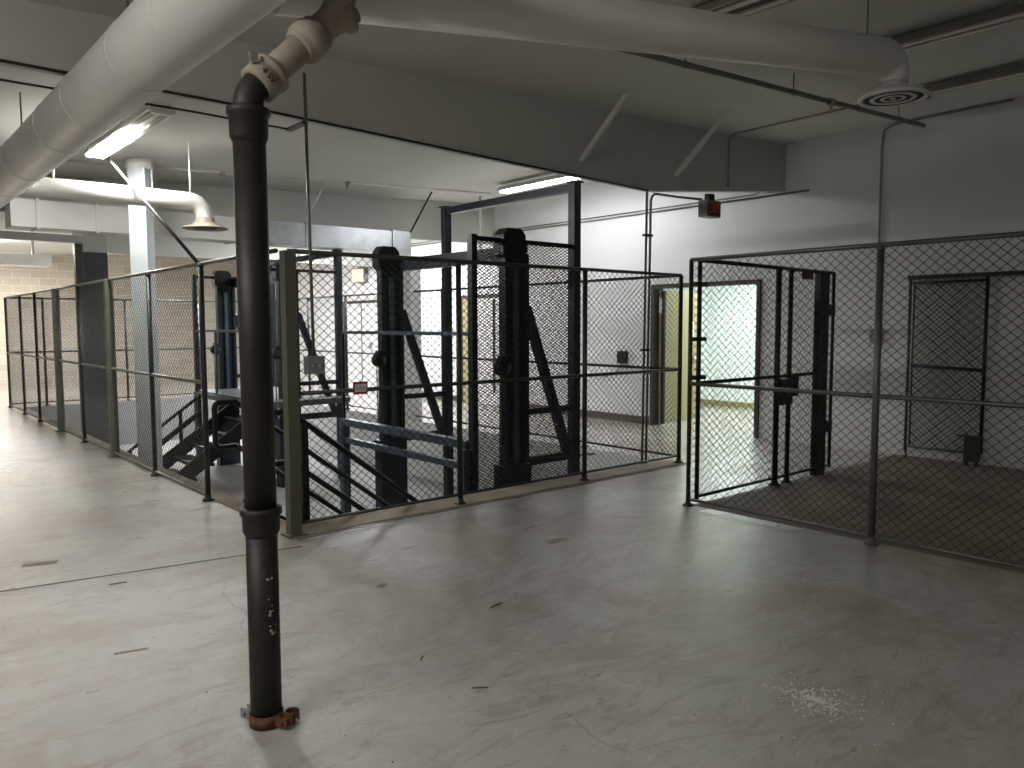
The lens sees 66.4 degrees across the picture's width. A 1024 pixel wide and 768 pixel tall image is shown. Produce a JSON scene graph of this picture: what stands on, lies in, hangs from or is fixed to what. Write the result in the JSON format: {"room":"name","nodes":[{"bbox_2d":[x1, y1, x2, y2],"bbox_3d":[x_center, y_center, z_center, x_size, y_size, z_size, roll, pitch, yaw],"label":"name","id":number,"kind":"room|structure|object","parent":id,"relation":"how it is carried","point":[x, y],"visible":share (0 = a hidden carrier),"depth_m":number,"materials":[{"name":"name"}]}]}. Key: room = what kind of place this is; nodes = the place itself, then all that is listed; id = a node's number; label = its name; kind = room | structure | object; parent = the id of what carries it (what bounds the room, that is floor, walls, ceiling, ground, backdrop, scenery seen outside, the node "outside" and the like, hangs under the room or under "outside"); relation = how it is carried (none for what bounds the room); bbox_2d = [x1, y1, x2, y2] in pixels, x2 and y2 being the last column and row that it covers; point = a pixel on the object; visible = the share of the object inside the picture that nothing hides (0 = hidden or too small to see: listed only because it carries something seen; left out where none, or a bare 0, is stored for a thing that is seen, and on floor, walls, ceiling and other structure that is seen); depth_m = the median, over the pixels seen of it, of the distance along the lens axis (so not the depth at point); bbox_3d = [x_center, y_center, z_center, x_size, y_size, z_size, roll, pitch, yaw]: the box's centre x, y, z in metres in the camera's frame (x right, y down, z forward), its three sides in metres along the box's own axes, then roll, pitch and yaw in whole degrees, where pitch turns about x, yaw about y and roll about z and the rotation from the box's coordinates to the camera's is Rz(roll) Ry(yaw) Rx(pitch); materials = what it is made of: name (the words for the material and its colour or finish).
{"room":"industrial basement","nodes":[
{"label":"industrial basement","id":0,"kind":"room"},
{"bbox_2d":[0,254,239,386],"bbox_3d":[-13.675,-1.993,19.928,14.310,4.200,0.200,-4,6,-40],"label":"wall","id":1,"kind":"structure","parent":0,"point":[14,280],"depth_m":21.98,"materials":[{"name":"tan brick"},{"name":"mortar"}]},
{"bbox_2d":[27,397,240,444],"bbox_3d":[-7.863,0.795,16.805,4.493,0.917,0.106,-4,6,-40],"label":"wall","id":2,"kind":"structure","parent":0,"point":[210,402],"depth_m":16.63,"materials":[{"name":"paint"}]},
{"bbox_2d":[107,236,371,266],"bbox_3d":[-5.470,-3.028,16.289,6.110,0.905,0.120,-4,6,-40],"label":"wall","id":3,"kind":"structure","parent":0,"point":[116,244],"depth_m":15.59,"materials":[{"name":"white paint"}]},
{"bbox_2d":[0,175,493,244],"bbox_3d":[-5.747,-2.621,10.466,14.130,0.936,0.120,-4,6,-40],"label":"wall","id":4,"kind":"structure","parent":0,"point":[379,213],"depth_m":13.00,"materials":[{"name":"white paint"}]},
{"bbox_2d":[4,198,410,255],"bbox_3d":[-4.051,-2.230,11.573,5.780,0.440,0.445,-4,6,-40],"label":"duct","id":5,"kind":"object","parent":4,"relation":"attached to","point":[32,215],"visible":0.66,"depth_m":10.85,"materials":[{"name":"white metal"}]},
{"bbox_2d":[120,436,456,518],"bbox_3d":[-3.916,1.638,12.261,4.700,0.100,12.220,-4,6,-40],"label":"floor","id":6,"kind":"structure","parent":0,"point":[225,479],"depth_m":12.39,"materials":[{"name":"concrete"}]},
{"bbox_2d":[72,233,108,443],"bbox_3d":[-7.189,-0.708,13.349,0.505,4.433,0.770,-4,6,-40],"label":"duct riser","id":7,"kind":"object","parent":6,"relation":"on","point":[90,257],"visible":0.27,"depth_m":13.07,"materials":[{"name":"grey metal"}]},
{"bbox_2d":[0,230,83,243],"bbox_3d":[-8.748,-2.235,11.288,4.600,0.120,0.130,-4,6,-40],"label":"channel","id":8,"kind":"object","parent":7,"relation":"attached to","point":[9,235],"visible":1,"depth_m":12.34,"materials":[{"name":"grey metal"}]},
{"bbox_2d":[125,157,162,466],"bbox_3d":[-4.501,-0.475,9.634,0.310,4.516,0.310,-4,6,-40],"label":"column","id":9,"kind":"structure","parent":6,"relation":"on","point":[139,169],"depth_m":9.50,"materials":[{"name":"white paint"}]},
{"bbox_2d":[127,395,241,480],"bbox_3d":[-4.698,0.953,11.277,1.989,1.484,1.165,-4,6,-40],"label":"metal staircase","id":10,"kind":"structure","parent":6,"relation":"on","point":[229,412],"depth_m":11.61,"materials":[{"name":"black metal"}]},
{"bbox_2d":[191,249,349,487],"bbox_3d":[-4.046,-0.332,13.081,1.530,3.705,3.070,-4,6,-40],"label":"lift","id":11,"kind":"object","parent":6,"relation":"on","point":[224,348],"visible":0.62,"depth_m":13.45,"materials":[{"name":"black metal"}]},
{"bbox_2d":[274,346,281,350],"bbox_3d":[-3.550,-0.542,11.906,0.120,0.080,0.090,-4,6,-40],"label":"switch","id":12,"kind":"object","parent":11,"relation":"attached to","point":[276,348],"depth_m":11.86,"materials":[{"name":"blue metal"}]},
{"bbox_2d":[211,399,417,520],"bbox_3d":[-1.524,1.059,7.221,2.018,1.875,1.176,-4,6,-40],"label":"metal staircase","id":13,"kind":"structure","parent":6,"relation":"on","point":[236,402],"depth_m":6.73,"materials":[{"name":"black metal"}]},
{"bbox_2d":[339,180,594,512],"bbox_3d":[-0.610,-0.217,9.195,1.811,4.045,2.800,-4,6,-40],"label":"lift","id":14,"kind":"object","parent":6,"relation":"on","point":[510,245],"visible":0.62,"depth_m":8.46,"materials":[{"name":"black metal"}]},
{"bbox_2d":[375,350,386,356],"bbox_3d":[-1.617,-0.377,9.658,0.120,0.080,0.090,-4,6,-40],"label":"switch","id":15,"kind":"object","parent":14,"relation":"attached to","point":[380,354],"depth_m":9.62,"materials":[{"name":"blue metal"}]},
{"bbox_2d":[497,355,511,363],"bbox_3d":[-0.074,-0.246,7.864,0.120,0.080,0.090,-4,6,-40],"label":"switch","id":16,"kind":"object","parent":14,"relation":"attached to","point":[503,358],"depth_m":7.83,"materials":[{"name":"blue metal"}]},
{"bbox_2d":[0,0,785,192],"bbox_3d":[-1.776,-2.369,5.842,14.130,0.907,0.120,-4,6,-40],"label":"ceiling beam","id":17,"kind":"structure","parent":0,"point":[640,152],"depth_m":6.92,"materials":[{"name":"white paint"}]},
{"bbox_2d":[0,78,286,129],"bbox_3d":[-3.059,-1.838,4.711,3.660,0.046,0.016,-4,6,-40],"label":"cable","id":18,"kind":"object","parent":17,"relation":"hanging from","point":[3,80],"visible":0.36,"depth_m":5.30,"materials":[{"name":"black metal"}]},
{"bbox_2d":[286,73,324,374],"bbox_3d":[-1.551,-1.170,5.858,0.140,2.185,0.321,-4,6,-40],"label":"station","id":19,"kind":"object","parent":17,"relation":"hanging from","point":[313,364],"visible":1,"depth_m":5.78,"materials":[{"name":"grey metal"}]},
{"bbox_2d":[0,59,648,190],"bbox_3d":[-2.759,-1.901,4.925,11.200,0.168,0.020,-4,6,-40],"label":"cable","id":20,"kind":"object","parent":17,"relation":"attached to","point":[1,60],"visible":0.72,"depth_m":6.22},
{"bbox_2d":[640,192,701,463],"bbox_3d":[1.824,-0.633,8.997,0.938,3.038,0.067,-3,5,-36],"label":"conduit","id":21,"kind":"object","parent":17,"relation":"attached to","point":[645,235],"visible":0.97,"depth_m":8.76,"materials":[{"name":"black metal"}]},
{"bbox_2d":[727,104,859,186],"bbox_3d":[3.319,-2.664,8.696,0.022,0.656,2.141,-4,6,-40],"label":"conduit","id":22,"kind":"object","parent":17,"relation":"attached to","point":[840,109],"visible":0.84,"depth_m":9.09,"materials":[{"name":"metal"}]},
{"bbox_2d":[278,405,649,488],"bbox_3d":[-2.174,1.013,13.713,0.106,0.917,12.020,-4,6,-40],"label":"floor","id":23,"kind":"structure","parent":0,"point":[320,408],"depth_m":12.76,"materials":[{"name":"paint"}]},
{"bbox_2d":[0,377,1023,767],"bbox_3d":[-3.105,0.863,10.404,17.700,0.123,28.700,-4,6,-40],"label":"floor","id":24,"kind":"structure","parent":0,"point":[67,701],"depth_m":4.16,"materials":[{"name":"grey paint"}]},
{"bbox_2d":[22,560,57,566],"bbox_3d":[-3.149,1.196,5.226,0.200,0.002,0.075,-2,5,-20],"label":"tape strip","id":25,"kind":"object","parent":24,"relation":"on","point":[51,561],"visible":1,"depth_m":5.22,"materials":[{"name":"beige plastic"}]},
{"bbox_2d":[3,262,213,500],"bbox_3d":[-6.256,-0.312,11.083,0.150,2.142,10.864,-4,6,-40],"label":"fence","id":26,"kind":"object","parent":24,"relation":"on","point":[109,323],"visible":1,"depth_m":9.38,"materials":[{"name":"metal"}]},
{"bbox_2d":[107,157,198,262],"bbox_3d":[-3.715,-1.846,7.944,0.034,1.469,2.845,-4,6,-42],"label":"pole","id":27,"kind":"object","parent":26,"relation":"attached to","point":[115,166],"visible":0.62,"depth_m":7.73,"materials":[{"name":"grey metal"}]},
{"bbox_2d":[199,248,277,264],"bbox_3d":[-2.236,-1.020,6.325,0.033,0.031,1.560,-4,6,-40],"label":"rail","id":28,"kind":"object","parent":26,"relation":"attached to","point":[271,251],"visible":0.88,"depth_m":6.49,"materials":[{"name":"grey metal"}]},
{"bbox_2d":[7,297,239,404],"bbox_3d":[-7.944,-0.734,16.707,4.740,2.142,0.104,-4,6,-40],"label":"fence","id":29,"kind":"object","parent":24,"relation":"on","point":[207,301],"visible":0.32,"depth_m":16.54,"materials":[{"name":"metal"}]},
{"bbox_2d":[114,647,147,654],"bbox_3d":[-1.853,1.300,3.812,0.150,0.002,0.022,-2,5,-26],"label":"tape strip","id":30,"kind":"object","parent":24,"relation":"on","point":[145,648],"visible":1,"depth_m":3.81,"materials":[{"name":"beige plastic"}]},
{"bbox_2d":[0,546,302,591],"bbox_3d":[-2.473,1.214,5.023,2.270,0.012,0.010,-3,5,-31],"label":"joint","id":31,"kind":"object","parent":24,"relation":"on","point":[297,546],"depth_m":5.04,"materials":[{"name":"grey concrete"}]},
{"bbox_2d":[14,407,314,537],"bbox_3d":[-5.571,0.802,10.558,0.162,0.016,12.350,-4,6,-40],"label":"curb","id":32,"kind":"object","parent":24,"relation":"on","point":[224,499],"visible":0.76,"depth_m":7.68,"materials":[{"name":"beige concrete"}]},
{"bbox_2d":[226,0,360,730],"bbox_3d":[-0.841,-0.456,3.101,0.543,3.606,0.227,-4,6,-40],"label":"drain pipe","id":33,"kind":"object","parent":24,"relation":"on","point":[309,39],"visible":1,"depth_m":2.98,"materials":[{"name":"black metal"}]},
{"bbox_2d":[376,583,386,587],"bbox_3d":[-0.795,1.225,4.756,0.040,0.002,0.070,1,5,21],"label":"tape strip","id":34,"kind":"object","parent":24,"relation":"on","point":[381,585],"visible":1,"depth_m":4.75,"materials":[{"name":"beige plastic"}]},
{"bbox_2d":[403,255,421,419],"bbox_3d":[-1.713,-0.708,13.131,0.205,2.835,0.390,-4,6,-40],"label":"column","id":35,"kind":"structure","parent":24,"relation":"on","point":[415,278],"depth_m":12.98,"materials":[{"name":"white paint"}]},
{"bbox_2d":[276,275,678,455],"bbox_3d":[-2.115,-0.512,13.559,0.104,2.142,12.340,-4,6,-40],"label":"fence","id":36,"kind":"object","parent":24,"relation":"on","point":[345,314],"visible":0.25,"depth_m":10.40,"materials":[{"name":"metal"}]},
{"bbox_2d":[8,527,974,762],"bbox_3d":[-0.221,1.270,4.138,4.298,0.003,3.924,-4,6,-40],"label":"dark grit","id":37,"kind":"object","parent":24,"relation":"on","point":[466,527],"visible":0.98,"depth_m":3.69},
{"bbox_2d":[298,464,685,538],"bbox_3d":[0.198,1.032,7.324,4.700,0.013,0.012,-4,6,-40],"label":"trim","id":38,"kind":"structure","parent":24,"relation":"on","point":[684,464],"depth_m":6.85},
{"bbox_2d":[302,459,685,533],"bbox_3d":[0.152,1.012,7.564,4.617,0.016,0.342,-4,6,-40],"label":"curb","id":39,"kind":"object","parent":24,"relation":"on","point":[329,525],"visible":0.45,"depth_m":7.11,"materials":[{"name":"beige concrete"}]},
{"bbox_2d":[279,248,683,537],"bbox_3d":[0.118,-0.047,7.337,4.797,2.142,0.150,-4,6,-40],"label":"fence","id":40,"kind":"object","parent":39,"relation":"on","point":[290,369],"visible":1,"depth_m":6.76,"materials":[{"name":"metal"}]},
{"bbox_2d":[353,381,367,394],"bbox_3d":[-1.195,0.031,6.177,0.130,0.100,0.011,-4,6,-40],"label":"tag","id":41,"kind":"object","parent":40,"relation":"attached to","point":[358,387],"visible":1,"depth_m":6.17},
{"bbox_2d":[546,537,568,542],"bbox_3d":[0.331,1.146,5.745,0.170,0.002,0.075,-3,5,-35],"label":"tape strip","id":42,"kind":"object","parent":24,"relation":"on","point":[561,538],"visible":1,"depth_m":5.73,"materials":[{"name":"plastic"}]},
{"bbox_2d":[691,260,835,499],"bbox_3d":[2.476,-0.067,7.497,2.436,2.143,0.136,-4,6,-40],"label":"gate","id":43,"kind":"object","parent":24,"relation":"on","point":[817,401],"visible":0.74,"depth_m":7.63,"materials":[{"name":"black metal"}]},
{"bbox_2d":[802,271,812,279],"bbox_3d":[2.950,-1.083,7.812,0.210,0.080,0.008,-4,6,-40],"label":"plate","id":44,"kind":"object","parent":43,"relation":"attached to","point":[805,274],"visible":0.74,"depth_m":7.80,"materials":[{"name":"black metal"}]},
{"bbox_2d":[729,672,894,754],"bbox_3d":[1.210,1.335,3.204,0.646,0.006,0.714,1,4,11],"label":"crumbs","id":45,"kind":"object","parent":24,"relation":"on","point":[819,699],"visible":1,"depth_m":3.29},
{"bbox_2d":[682,231,1023,568],"bbox_3d":[2.788,0.101,5.284,0.104,2.142,3.960,-4,6,-40],"label":"fence","id":46,"kind":"object","parent":24,"relation":"on","point":[875,395],"visible":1,"depth_m":5.56,"materials":[{"name":"metal"}]},
{"bbox_2d":[903,270,1023,456],"bbox_3d":[6.119,-0.078,7.561,0.070,2.135,4.490,-4,6,-40],"label":"gate","id":47,"kind":"object","parent":24,"relation":"on","point":[999,273],"visible":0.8,"depth_m":8.91,"materials":[{"name":"black metal"}]},
{"bbox_2d":[958,434,982,466],"bbox_3d":[5.057,0.738,8.666,0.130,0.339,0.225,-4,6,-40],"label":"box","id":48,"kind":"object","parent":24,"relation":"on","point":[972,444],"visible":0.77,"depth_m":8.61,"materials":[{"name":"black metal"}]},
{"bbox_2d":[0,0,1023,254],"bbox_3d":[-4.414,-2.759,8.881,14.510,1.200,28.900,-4,6,-40],"label":"ceiling","id":49,"kind":"structure","parent":0,"point":[576,75],"depth_m":7.46,"materials":[{"name":"paint"}]},
{"bbox_2d":[0,241,51,267],"bbox_3d":[-12.922,-2.706,14.976,7.100,0.607,0.600,-4,6,-40],"label":"duct","id":50,"kind":"object","parent":49,"relation":"hanging from","point":[6,259],"visible":0.92,"depth_m":16.81,"materials":[{"name":"white metal"}]},
{"bbox_2d":[83,101,175,158],"bbox_3d":[-3.835,-2.509,7.746,0.240,0.164,2.400,-4,6,-40],"label":"fluorescent fixture","id":51,"kind":"object","parent":49,"relation":"hanging from","point":[147,119],"visible":0.88,"depth_m":7.54,"materials":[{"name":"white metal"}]},
{"bbox_2d":[0,0,286,208],"bbox_3d":[-1.883,-1.923,3.986,0.373,0.843,13.700,-4,6,-40],"label":"duct","id":52,"kind":"object","parent":49,"relation":"hanging from","point":[151,45],"visible":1,"depth_m":3.96,"materials":[{"name":"white metal"}]},
{"bbox_2d":[188,142,190,191],"bbox_3d":[-3.582,-2.409,8.698,0.020,0.549,0.020,-2,5,-18],"label":"rod","id":53,"kind":"object","parent":49,"relation":"hanging from","point":[188,142],"visible":1,"depth_m":8.69,"materials":[{"name":"white metal"}]},
{"bbox_2d":[21,177,228,231],"bbox_3d":[-4.079,-1.916,8.373,2.068,0.394,0.500,-4,6,-40],"label":"duct","id":54,"kind":"object","parent":53,"relation":"hanging from","point":[45,187],"visible":0.98,"depth_m":8.28,"materials":[{"name":"white metal"}]},
{"bbox_2d":[182,217,228,231],"bbox_3d":[-3.483,-1.823,8.891,0.500,0.126,0.500,-4,6,-40],"label":"outlet","id":55,"kind":"object","parent":54,"relation":"attached to","point":[209,224],"depth_m":8.81,"materials":[{"name":"white metal"}]},
{"bbox_2d":[66,159,490,194],"bbox_3d":[-3.111,-2.925,11.112,7.202,0.378,0.072,-4,6,-40],"label":"pipe","id":56,"kind":"object","parent":49,"relation":"hanging from","point":[221,173],"visible":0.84,"depth_m":11.02,"materials":[{"name":"grey metal"}]},
{"bbox_2d":[304,184,325,221],"bbox_3d":[-3.013,-2.750,11.935,0.526,0.550,0.022,3,6,38],"label":"brace","id":57,"kind":"object","parent":49,"relation":"attached to","point":[323,186],"visible":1,"depth_m":11.89,"materials":[{"name":"grey metal"}]},
{"bbox_2d":[410,192,432,231],"bbox_3d":[-1.533,-2.894,13.198,0.527,0.637,0.022,3,6,38],"label":"brace","id":58,"kind":"object","parent":49,"relation":"attached to","point":[430,194],"visible":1,"depth_m":13.19,"materials":[{"name":"black metal"}]},
{"bbox_2d":[478,196,481,247],"bbox_3d":[-0.562,-2.858,13.837,0.053,0.907,0.056,-4,6,-40],"label":"pipe","id":59,"kind":"object","parent":49,"relation":"hanging from","point":[479,197],"visible":0.72,"depth_m":13.82,"materials":[{"name":"grey metal"}]},
{"bbox_2d":[496,174,578,193],"bbox_3d":[0.636,-3.080,11.648,0.260,0.176,2.450,-4,6,-40],"label":"fluorescent fixture","id":60,"kind":"object","parent":49,"relation":"hanging from","point":[554,179],"visible":0.46,"depth_m":11.90,"materials":[{"name":"white plastic"}]},
{"bbox_2d":[272,0,929,107],"bbox_3d":[0.883,-2.085,4.360,4.421,0.928,0.450,-3,5,-30],"label":"duct","id":61,"kind":"object","parent":49,"relation":"hanging from","point":[639,26],"visible":1,"depth_m":4.15,"materials":[{"name":"white metal"}]},
{"bbox_2d":[857,79,929,107],"bbox_3d":[2.607,-2.007,5.354,0.450,0.117,0.450,-4,6,-40],"label":"diffuser","id":62,"kind":"object","parent":61,"relation":"attached to","point":[890,92],"depth_m":5.30,"materials":[{"name":"white metal"}]},
{"bbox_2d":[579,90,632,162],"bbox_3d":[0.882,-2.505,7.637,0.150,0.591,0.633,-4,6,-40],"label":"brace","id":63,"kind":"object","parent":49,"relation":"attached to","point":[626,94],"visible":1,"depth_m":7.62,"materials":[{"name":"paint"}]},
{"bbox_2d":[674,109,731,176],"bbox_3d":[2.067,-2.637,8.599,0.150,0.622,0.702,-4,6,-40],"label":"brace","id":64,"kind":"object","parent":49,"relation":"attached to","point":[726,113],"visible":0.96,"depth_m":8.59,"materials":[{"name":"paint"}]},
{"bbox_2d":[698,193,720,218],"bbox_3d":[2.309,-2.080,9.138,0.260,0.270,0.140,-4,6,-40],"label":"exit sign","id":65,"kind":"object","parent":49,"relation":"hanging from","point":[709,208],"visible":1,"depth_m":9.08,"materials":[{"name":"black plastic"}]},
{"bbox_2d":[695,0,795,16],"bbox_3d":[2.053,-2.468,4.491,0.300,0.150,2.400,-4,6,-40],"label":"fluorescent fixture","id":66,"kind":"object","parent":49,"relation":"hanging from","point":[748,8],"visible":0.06,"depth_m":5.12,"materials":[{"name":"metal"}]},
{"bbox_2d":[616,50,925,127],"bbox_3d":[2.266,-2.674,6.845,5.806,0.401,0.072,-4,6,-38],"label":"pipe","id":67,"kind":"object","parent":49,"relation":"hanging from","point":[831,102],"visible":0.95,"depth_m":6.83,"materials":[{"name":"grey metal"}]},
{"bbox_2d":[892,2,1023,50],"bbox_3d":[4.069,-2.603,4.926,0.200,0.161,3.650,-4,6,-40],"label":"fluorescent fixture","id":68,"kind":"object","parent":49,"relation":"hanging from","point":[1011,14],"visible":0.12,"depth_m":5.74,"materials":[{"name":"metal"}]},
{"bbox_2d":[922,64,1023,98],"bbox_3d":[5.210,-2.783,6.290,0.200,0.167,3.650,-4,6,-40],"label":"fluorescent fixture","id":69,"kind":"object","parent":49,"relation":"hanging from","point":[1016,72],"visible":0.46,"depth_m":7.26,"materials":[{"name":"metal"}]},
{"bbox_2d":[275,96,1023,469],"bbox_3d":[1.030,-1.561,13.650,0.180,4.200,28.500,-4,6,-40],"label":"wall","id":70,"kind":"structure","parent":0,"point":[961,173],"depth_m":9.79,"materials":[{"name":"white paint"}]},
{"bbox_2d":[352,268,367,282],"bbox_3d":[-3.646,-2.599,18.786,0.145,0.320,0.520,-4,6,-40],"label":"warning light","id":71,"kind":"object","parent":70,"relation":"attached to","point":[362,271],"visible":0.8,"depth_m":18.66,"materials":[{"name":"beige plastic"}]},
{"bbox_2d":[343,300,378,391],"bbox_3d":[-3.661,-0.935,19.001,0.060,2.170,1.740,-4,6,-40],"label":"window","id":72,"kind":"structure","parent":70,"relation":"in","point":[350,308],"depth_m":18.99,"materials":[{"name":"white paint"}]},
{"bbox_2d":[461,294,498,405],"bbox_3d":[-0.454,-0.662,15.280,0.050,2.170,1.840,-4,6,-40],"label":"door","id":73,"kind":"structure","parent":70,"relation":"in","point":[463,299],"depth_m":15.43,"materials":[{"name":"white paint"}]},
{"bbox_2d":[435,395,648,424],"bbox_3d":[-0.412,0.361,15.339,0.014,0.120,7.880,-4,6,-40],"label":"baseboard","id":74,"kind":"structure","parent":70,"relation":"attached to","point":[589,412],"depth_m":12.92,"materials":[{"name":"grey"}]},
{"bbox_2d":[412,193,758,243],"bbox_3d":[0.128,-2.867,14.348,0.129,0.033,10.124,-4,6,-40],"label":"conduit","id":75,"kind":"object","parent":70,"relation":"attached to","point":[755,193],"visible":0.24,"depth_m":12.34,"materials":[{"name":"grey metal"}]},
{"bbox_2d":[411,189,809,246],"bbox_3d":[0.356,-2.802,14.169,0.024,0.024,10.700,-4,6,-40],"label":"conduit","id":76,"kind":"object","parent":70,"relation":"attached to","point":[807,189],"visible":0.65,"depth_m":11.89,"materials":[{"name":"grey metal"}]},
{"bbox_2d":[603,351,627,376],"bbox_3d":[1.553,-0.336,12.942,0.070,0.438,0.890,-4,6,-40],"label":"switch box","id":77,"kind":"object","parent":70,"relation":"attached to","point":[618,352],"visible":0.51,"depth_m":12.63,"materials":[{"name":"black metal"}]},
{"bbox_2d":[649,279,761,437],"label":"door","id":78,"kind":"structure","parent":70,"relation":"in","point":[685,285],"depth_m":12.30,"materials":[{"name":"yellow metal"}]},
{"bbox_2d":[869,330,873,342],"bbox_3d":[4.436,-0.579,9.558,0.060,0.160,0.120,-4,6,-40],"label":"outlet box","id":79,"kind":"object","parent":70,"relation":"attached to","point":[871,340],"visible":0.43,"depth_m":9.56,"materials":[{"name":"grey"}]},
{"bbox_2d":[878,98,1013,242],"bbox_3d":[4.885,-1.849,8.948,0.026,2.463,1.393,-4,6,-40],"label":"conduit","id":80,"kind":"object","parent":70,"relation":"attached to","point":[1008,100],"visible":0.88,"depth_m":9.30,"materials":[{"name":"metal"}]},
{"bbox_2d":[664,285,755,402],"bbox_3d":[4.660,-0.985,14.503,0.200,2.900,7.600,-4,6,-40],"label":"wall","id":81,"kind":"structure","parent":0,"point":[718,311],"depth_m":14.97,"materials":[{"name":"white paint"}]},
{"bbox_2d":[700,399,753,408],"bbox_3d":[4.583,0.417,14.539,0.015,0.100,7.300,-4,6,-40],"label":"baseboard","id":82,"kind":"structure","parent":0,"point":[706,401],"depth_m":15.01,"materials":[{"name":"beige"}]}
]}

